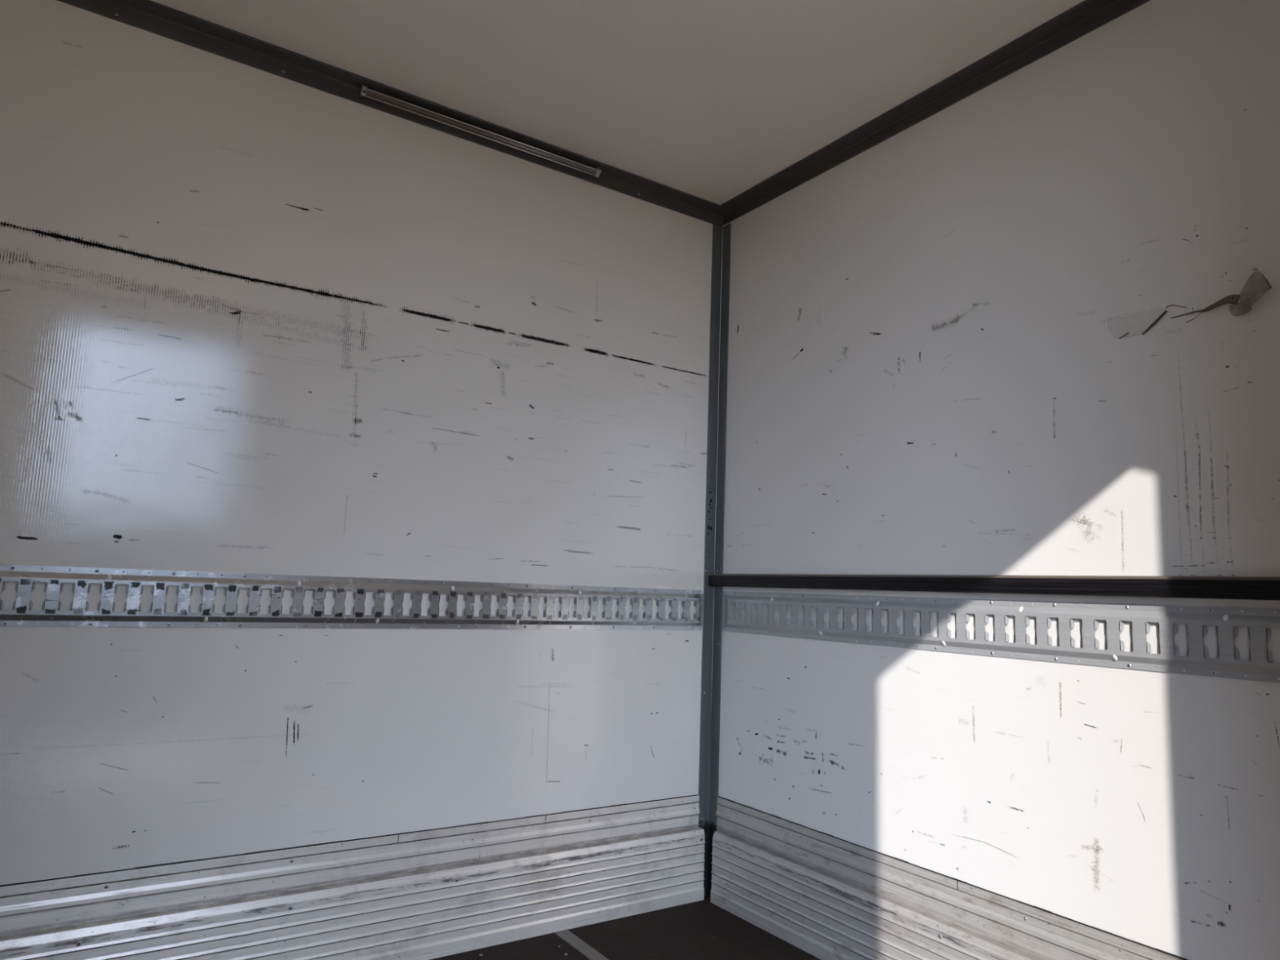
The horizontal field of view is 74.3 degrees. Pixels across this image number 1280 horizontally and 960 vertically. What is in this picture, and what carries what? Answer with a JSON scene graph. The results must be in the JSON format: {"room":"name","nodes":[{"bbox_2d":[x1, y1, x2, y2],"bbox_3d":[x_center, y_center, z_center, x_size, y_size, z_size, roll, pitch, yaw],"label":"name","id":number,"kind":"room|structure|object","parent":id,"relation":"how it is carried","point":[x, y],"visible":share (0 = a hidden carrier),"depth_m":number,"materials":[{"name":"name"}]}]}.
{"room":"cargo space","nodes":[
{"label":"cargo space","id":0,"kind":"room"},
{"bbox_2d":[0,0,723,884],"bbox_3d":[-1.164,0.022,1.927,3.500,2.323,0.031,7,-9,-33],"label":"wall","id":1,"kind":"structure","parent":0,"point":[252,320],"depth_m":2.14,"materials":[{"name":"white fibreglass-reinforced plastic"}]},
{"bbox_2d":[0,564,702,630],"bbox_3d":[-1.045,0.277,1.957,3.021,0.130,0.011,7,-9,-33],"label":"rail","id":2,"kind":"object","parent":1,"relation":"attached to","point":[26,575],"visible":1,"depth_m":2.11,"materials":[{"name":"metal"}]},
{"bbox_2d":[0,794,705,959],"bbox_3d":[-1.198,0.993,1.761,3.358,0.312,0.037,7,-9,-33],"label":"baseboard","id":3,"kind":"structure","parent":1,"relation":"attached to","point":[428,894],"depth_m":2.12,"materials":[{"name":"metal"}]},
{"bbox_2d":[57,0,731,226],"bbox_3d":[-1.103,-1.090,2.036,3.396,0.046,0.056,7,-9,-33],"label":"trim","id":4,"kind":"structure","parent":1,"relation":"attached to","point":[148,15],"depth_m":2.25,"materials":[{"name":"metal"}]},
{"bbox_2d":[360,84,601,177],"bbox_3d":[-0.442,-1.015,2.478,0.745,0.038,0.038,7,-9,-33],"label":"recessed light","id":5,"kind":"object","parent":4,"relation":"attached to","point":[366,91],"visible":1,"depth_m":2.44,"materials":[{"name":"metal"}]},
{"bbox_2d":[151,0,1084,204],"bbox_3d":[-0.414,-1.236,1.024,3.500,0.030,2.620,7,-9,-33],"label":"ceiling","id":6,"kind":"structure","parent":0,"point":[710,100],"depth_m":2.13,"materials":[{"name":"white fibreglass-reinforced plastic"}]},
{"bbox_2d":[429,894,821,959],"bbox_3d":[-0.495,1.061,0.724,3.500,0.040,2.620,7,-9,-33],"label":"floor","id":7,"kind":"structure","parent":0,"point":[701,930],"depth_m":2.32,"materials":[{"name":"brown wood"}]},
{"bbox_2d":[555,929,608,959],"bbox_3d":[0.464,1.155,1.350,0.041,0.003,2.460,7,-9,-33],"label":"floor strip","id":8,"kind":"object","parent":7,"relation":"on","point":[588,951],"visible":1,"depth_m":2.27,"materials":[{"name":"grey metal"}]},
{"bbox_2d":[718,0,1279,959],"bbox_3d":[0.968,0.083,1.815,0.031,2.323,2.620,7,-9,-33],"label":"wall","id":9,"kind":"structure","parent":0,"point":[931,371],"depth_m":1.92,"materials":[{"name":"white fibreglass-reinforced plastic"}]},
{"bbox_2d":[697,222,731,896],"bbox_3d":[0.247,0.211,2.814,0.046,2.237,0.046,7,-9,-33],"label":"trim","id":10,"kind":"structure","parent":9,"relation":"attached to","point":[710,700],"depth_m":2.83,"materials":[{"name":"metal"}]},
{"bbox_2d":[720,0,1150,225],"bbox_3d":[0.973,-1.033,1.935,0.058,0.040,2.516,7,-9,-33],"label":"trim","id":11,"kind":"structure","parent":9,"relation":"attached to","point":[1086,16],"depth_m":2.21,"materials":[{"name":"grey metal"}]},
{"bbox_2d":[710,795,1188,959],"bbox_3d":[0.919,1.054,1.651,0.036,0.312,2.474,7,-9,-33],"label":"baseboard","id":12,"kind":"structure","parent":9,"relation":"attached to","point":[828,896],"depth_m":2.15,"materials":[{"name":"metal"}]},
{"bbox_2d":[708,573,1279,600],"bbox_3d":[0.937,0.223,1.782,0.031,0.042,2.504,7,-9,-33],"label":"bar","id":13,"kind":"object","parent":9,"relation":"attached to","point":[1246,588],"visible":1,"depth_m":1.85,"materials":[{"name":"black metal"}]},
{"bbox_2d":[722,591,1279,683],"bbox_3d":[0.933,0.324,1.788,0.011,0.130,2.387,7,-9,-33],"label":"rail","id":14,"kind":"object","parent":9,"relation":"attached to","point":[1259,668],"visible":1,"depth_m":1.87,"materials":[{"name":"metal"}]},
{"bbox_2d":[1119,267,1271,338],"bbox_3d":[1.084,-0.341,1.680,0.018,0.080,0.310,6,-8,-28],"label":"packing tape","id":15,"kind":"object","parent":9,"relation":"attached to","point":[1232,299],"visible":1,"depth_m":1.63,"materials":[{"name":"grey plastic"}]}
]}

